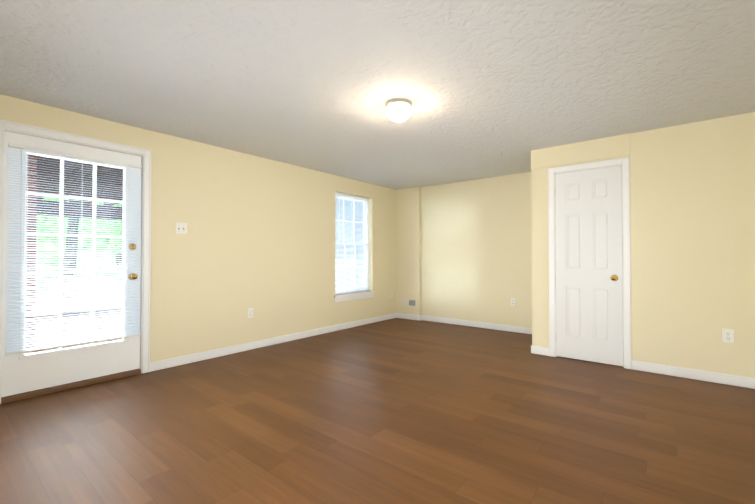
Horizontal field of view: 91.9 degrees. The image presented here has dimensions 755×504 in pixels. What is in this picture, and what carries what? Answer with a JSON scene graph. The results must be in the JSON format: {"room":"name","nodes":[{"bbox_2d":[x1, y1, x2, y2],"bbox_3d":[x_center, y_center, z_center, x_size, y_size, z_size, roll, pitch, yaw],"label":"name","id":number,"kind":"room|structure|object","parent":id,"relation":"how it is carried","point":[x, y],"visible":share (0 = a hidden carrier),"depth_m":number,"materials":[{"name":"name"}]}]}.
{"room":"empty living room","nodes":[
{"label":"empty living room","id":0,"kind":"room"},
{"bbox_2d":[0,94,395,361],"bbox_3d":[-1.702,-0.003,4.316,0.160,2.350,6.760,-1,-1,39],"label":"wall","id":1,"kind":"structure","parent":0,"point":[259,237],"depth_m":4.26,"materials":[{"name":"beige paint"}]},
{"bbox_2d":[1,131,140,396],"bbox_3d":[-2.570,0.093,3.146,0.130,2.040,0.939,-1,-1,39],"label":"exterior door","id":2,"kind":"structure","parent":1,"relation":"in","point":[22,372],"depth_m":3.06,"materials":[{"name":"white wood"}]},
{"bbox_2d":[6,143,141,354],"bbox_3d":[-2.559,-0.021,3.156,0.028,1.633,0.908,-1,-1,39],"label":"door blind","id":3,"kind":"object","parent":2,"relation":"attached to","point":[13,145],"visible":0.96,"depth_m":3.10,"materials":[{"name":"white plastic"}]},
{"bbox_2d":[1,369,140,403],"bbox_3d":[-2.627,1.138,3.184,0.190,0.040,0.936,-1,-1,39],"label":"exterior door sill","id":4,"kind":"structure","parent":1,"relation":"attached to","point":[30,394],"depth_m":3.06,"materials":[{"name":"brown wood"}]},
{"bbox_2d":[0,119,150,404],"bbox_3d":[-2.606,0.081,3.181,0.183,2.154,1.068,-1,-1,39],"label":"door frame","id":5,"kind":"structure","parent":1,"relation":"attached to","point":[34,131],"depth_m":3.49,"materials":[{"name":"white wood"}]},
{"bbox_2d":[175,222,186,233],"bbox_3d":[-2.029,-0.244,3.776,0.016,0.117,0.116,-1,-1,39],"label":"double light switch","id":6,"kind":"object","parent":1,"relation":"attached to","point":[180,228],"visible":1,"depth_m":3.77,"materials":[{"name":"white plastic"}]},
{"bbox_2d":[248,308,252,317],"bbox_3d":[-1.528,0.734,4.387,0.008,0.117,0.072,-1,-1,39],"label":"electrical outlet","id":7,"kind":"object","parent":1,"relation":"attached to","point":[250,312],"visible":1,"depth_m":4.39,"materials":[{"name":"white plastic"}]},
{"bbox_2d":[150,313,396,371],"bbox_3d":[-1.657,1.126,4.220,0.013,0.090,6.370,-1,-1,39],"label":"baseboard","id":8,"kind":"structure","parent":1,"relation":"attached to","point":[180,360],"depth_m":4.42,"materials":[{"name":"white wood"}]},
{"bbox_2d":[334,194,374,301],"bbox_3d":[-0.409,-0.078,5.883,0.195,1.680,0.941,-1,-1,39],"label":"window","id":9,"kind":"structure","parent":1,"relation":"in","point":[365,222],"depth_m":6.02,"materials":[{"name":"white"}]},
{"bbox_2d":[335,192,369,293],"bbox_3d":[-0.401,-0.131,5.877,0.040,1.565,0.847,-1,-1,39],"label":"window blind","id":10,"kind":"object","parent":9,"relation":"attached to","point":[354,272],"visible":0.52,"depth_m":5.84,"materials":[{"name":"white plastic"}]},
{"bbox_2d":[0,318,754,503],"bbox_3d":[0.205,1.213,2.754,5.550,0.120,7.240,-1,-1,39],"label":"floor","id":11,"kind":"structure","parent":0,"point":[399,411],"depth_m":2.35,"materials":[{"name":"brown wood"}]},
{"bbox_2d":[0,0,754,189],"bbox_3d":[0.205,-1.257,2.785,5.550,0.120,7.240,-1,-1,39],"label":"ceiling","id":12,"kind":"structure","parent":0,"point":[480,85],"depth_m":2.44,"materials":[{"name":"white paint"}]},
{"bbox_2d":[385,98,411,121],"bbox_3d":[0.171,-1.126,2.940,0.216,0.138,0.216,-1,-1,39],"label":"ceiling light fixture","id":13,"kind":"object","parent":12,"relation":"attached to","point":[398,110],"visible":1,"depth_m":2.87,"materials":[{"name":"white glass"}]},
{"bbox_2d":[396,187,421,314],"bbox_3d":[0.561,0.026,6.582,0.500,2.350,0.070,-1,-1,39],"label":"wall","id":14,"kind":"structure","parent":0,"point":[408,245],"depth_m":6.54,"materials":[{"name":"beige paint"}]},
{"bbox_2d":[402,298,415,306],"bbox_3d":[0.566,0.900,6.513,0.300,0.135,0.012,-1,-1,39],"label":"outlet","id":15,"kind":"object","parent":14,"relation":"in","point":[408,302],"visible":1,"depth_m":6.52,"materials":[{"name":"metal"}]},
{"bbox_2d":[421,172,531,327],"bbox_3d":[2.284,0.010,5.332,5.070,2.350,0.160,-1,-1,39],"label":"wall","id":16,"kind":"structure","parent":0,"point":[476,249],"depth_m":5.78,"materials":[{"name":"beige paint"}]},
{"bbox_2d":[397,313,531,333],"bbox_3d":[1.408,1.147,5.872,2.667,0.090,0.083,-1,-1,39],"label":"baseboard","id":17,"kind":"structure","parent":16,"relation":"attached to","point":[518,329],"depth_m":5.87,"materials":[{"name":"white wood"}]},
{"bbox_2d":[511,298,515,305],"bbox_3d":[2.017,0.747,5.431,0.072,0.117,0.008,-1,-1,39],"label":"electrical outlet","id":18,"kind":"object","parent":16,"relation":"attached to","point":[513,301],"visible":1,"depth_m":5.42,"materials":[{"name":"white plastic"}]},
{"bbox_2d":[531,112,754,377],"bbox_3d":[2.625,-0.011,3.626,2.070,2.350,0.122,-1,-1,39],"label":"wall","id":19,"kind":"structure","parent":0,"point":[692,218],"depth_m":3.37,"materials":[{"name":"beige paint"}]},
{"bbox_2d":[531,345,542,353],"bbox_3d":[2.118,1.132,4.637,0.017,0.090,1.080,-1,-1,39],"label":"baseboard","id":20,"kind":"structure","parent":19,"relation":"attached to","point":[534,349],"depth_m":4.19,"materials":[{"name":"white wood"}]},
{"bbox_2d":[554,165,623,365],"bbox_3d":[2.217,0.138,3.869,0.630,2.033,0.112,-1,-1,39],"label":"closet door","id":21,"kind":"structure","parent":19,"relation":"in","point":[589,266],"depth_m":3.87,"materials":[{"name":"white wood"}]},
{"bbox_2d":[548,157,630,368],"bbox_3d":[2.259,0.111,3.914,0.758,2.113,0.133,-1,-1,39],"label":"door frame","id":22,"kind":"structure","parent":19,"relation":"attached to","point":[623,162],"depth_m":3.73,"materials":[{"name":"white wood"}]},
{"bbox_2d":[631,360,754,388],"bbox_3d":[2.958,1.114,3.271,1.123,0.090,0.013,-1,-1,39],"label":"baseboard","id":23,"kind":"structure","parent":19,"relation":"attached to","point":[733,380],"depth_m":3.32,"materials":[{"name":"white wood"}]},
{"bbox_2d":[722,329,733,342],"bbox_3d":[3.065,0.734,3.191,0.072,0.117,0.008,-1,-1,39],"label":"electrical outlet","id":24,"kind":"object","parent":19,"relation":"attached to","point":[727,335],"visible":1,"depth_m":3.19,"materials":[{"name":"white plastic"}]},
{"label":"outside","id":25,"kind":"structure","parent":0,"visible":0},
{"bbox_2d":[24,302,121,353],"bbox_3d":[-4.458,1.206,6.188,6.380,0.020,6.900,-1,-1,39],"label":"patio slab","id":26,"kind":"object","parent":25,"point":[77,326],"depth_m":5.84,"materials":[{"name":"white concrete"}]},
{"bbox_2d":[28,154,122,219],"bbox_3d":[-4.454,-0.064,6.201,6.390,2.520,6.900,-1,-1,39],"label":"deck","id":27,"kind":"object","parent":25,"point":[118,213],"depth_m":5.88,"materials":[{"name":"brown wood"}]},
{"bbox_2d":[35,287,346,307],"bbox_3d":[-20.123,1.646,29.251,59.790,0.280,100.000,-1,-1,39],"label":"ground","id":28,"kind":"structure","parent":25,"point":[78,301],"depth_m":9.25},
{"bbox_2d":[24,156,36,349],"bbox_3d":[-4.343,0.032,4.281,0.420,2.320,0.440,-1,-1,39],"label":"brick pier","id":29,"kind":"structure","parent":28,"relation":"on","point":[30,172],"depth_m":4.29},
{"bbox_2d":[36,197,122,299],"bbox_3d":[-11.222,-1.925,12.595,11.562,7.306,10.942,-1,-1,39],"label":"trees","id":30,"kind":"object","parent":28,"relation":"on","point":[118,232],"depth_m":10.11,"materials":[{"name":"green plant"}]},
{"bbox_2d":[335,198,363,287],"bbox_3d":[-1.363,-2.184,13.764,6.500,7.050,0.500,-1,-1,39],"label":"neighbor house","id":31,"kind":"structure","parent":28,"relation":"on","point":[360,212],"depth_m":13.12,"materials":[{"name":"white"}]},
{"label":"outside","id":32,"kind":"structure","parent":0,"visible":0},
{"bbox_2d":[36,216,121,270],"bbox_3d":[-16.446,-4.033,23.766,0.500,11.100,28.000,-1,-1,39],"label":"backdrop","id":33,"kind":"structure","parent":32,"point":[104,239],"depth_m":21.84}
]}

